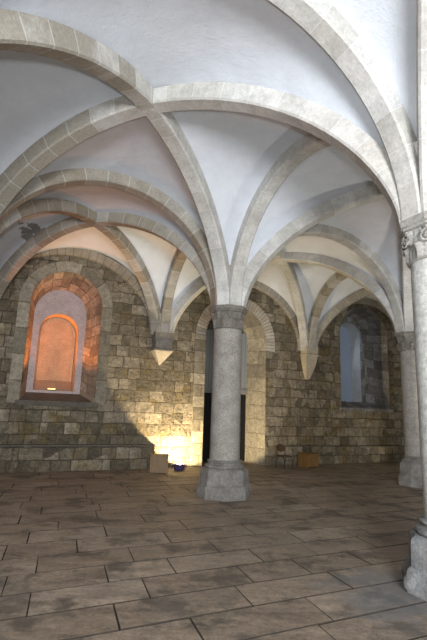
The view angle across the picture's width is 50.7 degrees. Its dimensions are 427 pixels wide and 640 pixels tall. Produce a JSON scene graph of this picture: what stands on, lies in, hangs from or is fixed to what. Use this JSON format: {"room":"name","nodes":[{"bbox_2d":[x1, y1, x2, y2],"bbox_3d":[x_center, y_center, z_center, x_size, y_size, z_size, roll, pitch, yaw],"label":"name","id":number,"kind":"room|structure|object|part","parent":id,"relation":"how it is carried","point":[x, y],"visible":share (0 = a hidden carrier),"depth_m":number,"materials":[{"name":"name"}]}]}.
{"room":"vaulted chapter house","nodes":[
{"label":"vaulted chapter house","id":0,"kind":"room"},
{"bbox_2d":[0,255,403,466],"bbox_3d":[-2.024,1.212,16.503,26.040,8.000,0.352,7,-13,-25],"label":"wall","id":1,"kind":"structure","parent":0,"point":[147,402],"depth_m":16.21,"materials":[{"name":"beige stone"}]},
{"bbox_2d":[6,261,112,407],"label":"window","id":2,"kind":"structure","parent":1,"relation":"in","point":[62,335],"depth_m":15.68,"materials":[{"name":"stone"}]},
{"bbox_3d":[-5.707,1.085,16.281,1.140,2.210,0.120,7,-13,-25],"label":"plaster panel","id":3,"kind":"part","parent":2,"relation":"part of","materials":[{"name":"orange paint"}]},
{"bbox_3d":[-5.445,0.728,15.810,2.040,3.920,0.140,7,-13,-25],"label":"frame","id":4,"kind":"part","parent":2,"relation":"part of","materials":[{"name":"pink paint"}]},
{"bbox_3d":[-5.200,2.636,14.955,2.560,0.440,1.000,7,-13,-25],"label":"sill","id":5,"kind":"part","parent":2,"relation":"part of","materials":[{"name":"stone"}]},
{"bbox_2d":[0,446,154,472],"bbox_3d":[-7.922,3.983,12.802,12.940,0.740,0.240,7,-13,-25],"label":"trim","id":6,"kind":"structure","parent":1,"relation":"attached to","point":[12,459],"depth_m":14.28,"materials":[{"name":"beige stone"}]},
{"bbox_2d":[0,444,155,446],"bbox_3d":[-7.883,3.590,12.871,12.980,0.060,0.280,7,-13,-25],"label":"trim","id":7,"kind":"structure","parent":1,"relation":"attached to","point":[1,445],"depth_m":14.31,"materials":[{"name":"stone"}]},
{"bbox_2d":[30,248,150,334],"bbox_3d":[-4.823,-1.133,15.386,6.270,2.781,0.300,7,-13,-25],"label":"arch","id":8,"kind":"object","parent":1,"relation":"attached to","point":[90,255],"visible":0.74,"depth_m":15.89,"materials":[{"name":"stone"}]},
{"bbox_2d":[150,314,174,365],"bbox_3d":[-1.832,0.718,16.221,0.740,1.830,0.520,7,-13,-25],"label":"corbel","id":9,"kind":"object","parent":1,"relation":"attached to","point":[162,342],"visible":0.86,"depth_m":16.04,"materials":[{"name":"stone"}]},
{"bbox_2d":[190,335,205,466],"bbox_3d":[-0.571,2.938,16.683,0.440,4.780,0.110,7,-13,-25],"label":"pilaster","id":10,"kind":"object","parent":1,"relation":"attached to","point":[200,341],"visible":1,"depth_m":16.61,"materials":[{"name":"stone"}]},
{"bbox_2d":[196,299,274,464],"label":"door","id":11,"kind":"structure","parent":1,"relation":"in","point":[258,338],"depth_m":18.42,"materials":[{"name":"stone"}]},
{"bbox_3d":[0.385,1.666,18.729,2.220,2.420,0.140,7,-13,-25],"label":"transom panel","id":12,"kind":"part","parent":11,"relation":"part of","materials":[{"name":"grey stone"}]},
{"bbox_2d":[253,280,301,350],"bbox_3d":[1.051,-0.399,18.094,6.270,2.781,0.300,7,-13,-25],"label":"arch","id":13,"kind":"object","parent":1,"relation":"attached to","point":[267,290],"visible":0.32,"depth_m":18.90,"materials":[{"name":"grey stone"}]},
{"bbox_2d":[300,332,318,378],"bbox_3d":[4.028,1.505,18.945,0.640,1.930,0.460,7,-13,-25],"label":"corbel","id":14,"kind":"object","parent":1,"relation":"attached to","point":[309,357],"visible":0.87,"depth_m":18.80,"materials":[{"name":"stone"}]},
{"bbox_2d":[275,446,404,464],"bbox_3d":[6.074,5.761,19.304,8.070,0.700,0.141,7,-13,-25],"label":"trim","id":15,"kind":"structure","parent":1,"relation":"attached to","point":[327,454],"depth_m":19.01,"materials":[{"name":"beige stone"}]},
{"bbox_2d":[334,304,394,411],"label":"window","id":16,"kind":"structure","parent":1,"relation":"in","point":[364,375],"depth_m":21.45,"materials":[{"name":"grey stone"}]},
{"bbox_3d":[6.190,2.082,22.104,1.440,3.820,0.040,7,-13,-25],"label":"pane","id":17,"kind":"part","parent":16,"relation":"part of","materials":[{"name":"clear glass"}]},
{"bbox_3d":[6.467,1.871,21.466,2.160,4.400,0.120,7,-13,-25],"label":"frame","id":18,"kind":"part","parent":16,"relation":"part of","materials":[{"name":"grey stone"}]},
{"bbox_3d":[6.799,3.999,20.072,3.060,0.140,0.180,7,-13,-25],"label":"sill","id":19,"kind":"part","parent":16,"relation":"part of","materials":[{"name":"grey stone"}]},
{"bbox_2d":[353,298,388,317],"bbox_3d":[6.926,0.334,20.802,6.270,2.781,0.300,7,-13,-25],"label":"arch","id":20,"kind":"object","parent":1,"relation":"attached to","point":[365,301],"visible":0.2,"depth_m":21.09,"materials":[{"name":"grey stone"}]},
{"bbox_2d":[0,0,416,324],"bbox_3d":[3.240,-2.913,6.200,26.157,3.155,23.931,7,-13,-25],"label":"ceiling","id":21,"kind":"structure","parent":0,"point":[168,42],"depth_m":8.66,"materials":[{"name":"white paint"}]},
{"bbox_2d":[0,198,160,334],"bbox_3d":[-3.546,-1.665,13.065,0.341,2.992,8.020,-3,-12,24],"label":"rib","id":22,"kind":"object","parent":21,"relation":"attached to","point":[60,206],"visible":0.93,"depth_m":13.72,"materials":[{"name":"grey pale stone"}]},
{"bbox_2d":[0,212,210,303],"bbox_3d":[-3.408,-1.657,13.084,7.758,2.992,0.438,-2,-12,17],"label":"rib","id":23,"kind":"object","parent":21,"relation":"attached to","point":[66,226],"visible":0.89,"depth_m":13.21,"materials":[{"name":"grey pale stone"}]},
{"bbox_2d":[0,168,216,306],"bbox_3d":[-2.391,-2.094,10.671,6.020,2.961,0.335,7,-13,-25],"label":"arch","id":24,"kind":"object","parent":21,"relation":"attached to","point":[38,185],"visible":0.84,"depth_m":10.90,"materials":[{"name":"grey pale stone"}]},
{"bbox_2d":[0,9,229,304],"bbox_3d":[-1.189,-2.628,7.896,0.348,2.992,8.714,-3,-12,21],"label":"rib","id":25,"kind":"object","parent":21,"relation":"attached to","point":[23,32],"visible":0.93,"depth_m":7.17,"materials":[{"name":"stone"}]},
{"bbox_2d":[160,249,186,332],"bbox_3d":[-0.725,-1.298,14.366,0.335,2.961,5.149,7,-13,-25],"label":"arch","id":26,"kind":"object","parent":21,"relation":"attached to","point":[179,259],"visible":0.4,"depth_m":16.00,"materials":[{"name":"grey pale stone"}]},
{"bbox_2d":[0,82,401,231],"bbox_3d":[-1.087,-2.625,7.896,8.534,2.992,0.430,-2,-12,19],"label":"rib","id":27,"kind":"object","parent":21,"relation":"attached to","point":[320,121],"visible":0.91,"depth_m":7.57,"materials":[{"name":"stone"}]},
{"bbox_2d":[230,133,331,305],"bbox_3d":[1.754,-2.248,9.245,0.335,2.961,5.907,7,-13,-25],"label":"arch","id":28,"kind":"object","parent":21,"relation":"attached to","point":[309,144],"visible":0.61,"depth_m":10.62,"materials":[{"name":"stone"}]},
{"bbox_2d":[170,252,395,332],"bbox_3d":[2.225,-0.936,15.769,8.211,2.992,0.421,-1,-12,14],"label":"rib","id":29,"kind":"object","parent":21,"relation":"attached to","point":[359,277],"visible":0.65,"depth_m":15.47,"materials":[{"name":"stone"}]},
{"bbox_2d":[273,250,307,349],"bbox_3d":[2.257,-0.948,15.702,0.421,2.992,8.211,-3,-13,25],"label":"rib","id":30,"kind":"object","parent":21,"relation":"attached to","point":[287,268],"visible":0.52,"depth_m":18.00,"materials":[{"name":"stone"}]},
{"bbox_2d":[242,184,385,307],"bbox_3d":[4.692,-1.896,10.602,8.714,2.992,0.335,-2,-12,18],"label":"rib","id":31,"kind":"object","parent":21,"relation":"attached to","point":[329,208],"visible":0.77,"depth_m":11.39,"materials":[{"name":"stone"}]},
{"bbox_2d":[308,272,347,349],"bbox_3d":[5.149,-0.565,17.074,0.335,2.961,5.149,7,-13,-25],"label":"arch","id":32,"kind":"object","parent":21,"relation":"attached to","point":[330,285],"visible":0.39,"depth_m":18.62,"materials":[{"name":"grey stone"}]},
{"bbox_2d":[316,289,370,346],"bbox_3d":[8.087,-0.213,18.430,8.211,2.992,0.335,-1,-12,14],"label":"rib","id":33,"kind":"object","parent":21,"relation":"attached to","point":[362,293],"visible":0.59,"depth_m":19.02,"materials":[{"name":"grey stone"}]},
{"bbox_2d":[268,0,420,220],"bbox_3d":[0.138,-3.121,5.162,6.270,2.961,0.335,7,-13,-25],"label":"arch","id":34,"kind":"object","parent":21,"relation":"attached to","point":[320,19],"visible":0.93,"depth_m":6.02,"materials":[{"name":"stone"}]},
{"bbox_2d":[297,224,403,332],"bbox_3d":[3.370,-1.375,13.328,6.270,2.961,0.335,7,-13,-25],"label":"arch","id":35,"kind":"object","parent":21,"relation":"attached to","point":[348,240],"visible":0.54,"depth_m":14.08,"materials":[{"name":"stone"}]},
{"bbox_2d":[401,240,413,330],"bbox_3d":[4.692,-1.896,10.602,0.335,2.992,8.714,-3,-12,21],"label":"rib","id":36,"kind":"object","parent":21,"relation":"attached to","point":[406,272],"visible":0.2,"depth_m":13.84,"materials":[{"name":"stone"}]},
{"bbox_2d":[416,0,426,211],"bbox_3d":[1.459,-3.641,2.437,0.335,2.992,8.714,-3,-12,21],"label":"rib","id":37,"kind":"object","parent":21,"relation":"attached to","point":[421,5],"visible":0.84,"depth_m":5.57,"materials":[{"name":"stone"}]},
{"bbox_2d":[0,461,426,639],"bbox_3d":[2.601,3.455,5.864,26.800,0.304,26.200,7,-13,-25],"label":"floor","id":38,"kind":"structure","parent":0,"point":[313,553],"depth_m":6.32,"materials":[{"name":"brown stone paving slabs"}]},
{"bbox_2d":[149,453,168,472],"bbox_3d":[-1.770,4.654,14.660,0.600,0.545,0.520,3,-11,-7],"label":"wooden box","id":39,"kind":"object","parent":38,"relation":"on","point":[158,463],"visible":1,"depth_m":14.42,"materials":[{"name":"brown wood"}]},
{"bbox_3d":[-1.762,4.399,14.711,0.600,0.025,0.520,3,-11,-7],"label":"lid","id":40,"kind":"part","parent":39,"relation":"part of","materials":[{"name":"brown wood"}]},
{"bbox_2d":[173,463,185,470],"bbox_3d":[-1.159,4.951,15.175,0.427,0.205,0.427,-2,-12,19],"label":"floodlight","id":41,"kind":"object","parent":38,"relation":"on","point":[177,466],"visible":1,"depth_m":15.03,"materials":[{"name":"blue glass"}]},
{"bbox_2d":[196,265,250,501],"bbox_3d":[0.330,1.471,11.328,1.220,5.638,1.220,7,-13,-25],"label":"column","id":42,"kind":"structure","parent":38,"relation":"on","point":[223,477],"depth_m":10.87,"materials":[{"name":"stone"}]},
{"bbox_3d":[0.266,3.470,10.925,0.960,0.189,0.960,7,-13,-25],"label":"moulding","id":43,"kind":"part","parent":42,"relation":"part of","materials":[{"name":"stone"}]},
{"bbox_2d":[275,444,292,468],"bbox_3d":[2.625,5.058,16.724,0.440,0.848,0.542,8,-13,-29],"label":"chair","id":44,"kind":"object","parent":38,"relation":"on","point":[280,447],"visible":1,"depth_m":16.86,"materials":[{"name":"brown wood"}]},
{"bbox_3d":[2.524,4.809,16.966,0.430,0.270,0.106,8,-13,-29],"label":"backrest","id":45,"kind":"part","parent":44,"relation":"part of","materials":[{"name":"brown wood"}]},
{"bbox_2d":[298,452,318,467],"bbox_3d":[3.630,5.357,17.256,0.690,0.530,0.490,11,-15,-39],"label":"wooden chest","id":46,"kind":"object","parent":38,"relation":"on","point":[305,459],"visible":1,"depth_m":17.07,"materials":[{"name":"orange wood"}]},
{"bbox_3d":[3.638,5.112,17.305,0.690,0.030,0.490,11,-15,-39],"label":"lid","id":47,"kind":"part","parent":46,"relation":"part of","materials":[{"name":"orange wood"}]},
{"bbox_3d":[3.611,5.293,16.941,0.190,0.450,0.016,11,-15,-39],"label":"panel","id":48,"kind":"part","parent":46,"relation":"part of","materials":[{"name":"brown wood"}]},
{"bbox_3d":[3.780,5.326,17.078,0.190,0.450,0.016,11,-15,-39],"label":"panel","id":49,"kind":"part","parent":46,"relation":"part of","materials":[{"name":"brown wood"}]},
{"bbox_3d":[3.949,5.359,17.215,0.190,0.450,0.016,11,-15,-39],"label":"panel","id":50,"kind":"part","parent":46,"relation":"part of","materials":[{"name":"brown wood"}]},
{"bbox_2d":[394,300,421,487],"bbox_3d":[6.204,2.204,14.036,1.094,5.638,1.094,7,-13,-25],"label":"column","id":51,"kind":"structure","parent":38,"relation":"on","point":[409,475],"depth_m":13.69,"materials":[{"name":"stone"}]},
{"bbox_3d":[6.140,4.204,13.633,0.861,0.189,0.861,7,-13,-25],"label":"moulding","id":52,"kind":"part","parent":51,"relation":"part of","materials":[{"name":"stone"}]},
{"bbox_2d":[399,141,426,601],"bbox_3d":[2.992,0.447,5.812,1.295,5.637,1.295,7,-13,-25],"label":"column","id":53,"kind":"structure","parent":38,"relation":"on","point":[412,230],"depth_m":5.72,"materials":[{"name":"grey stone"}]},
{"bbox_3d":[2.926,2.496,5.399,0.960,0.176,0.960,7,-13,-25],"label":"moulding","id":54,"kind":"part","parent":53,"relation":"part of","materials":[{"name":"grey stone"}]}
]}

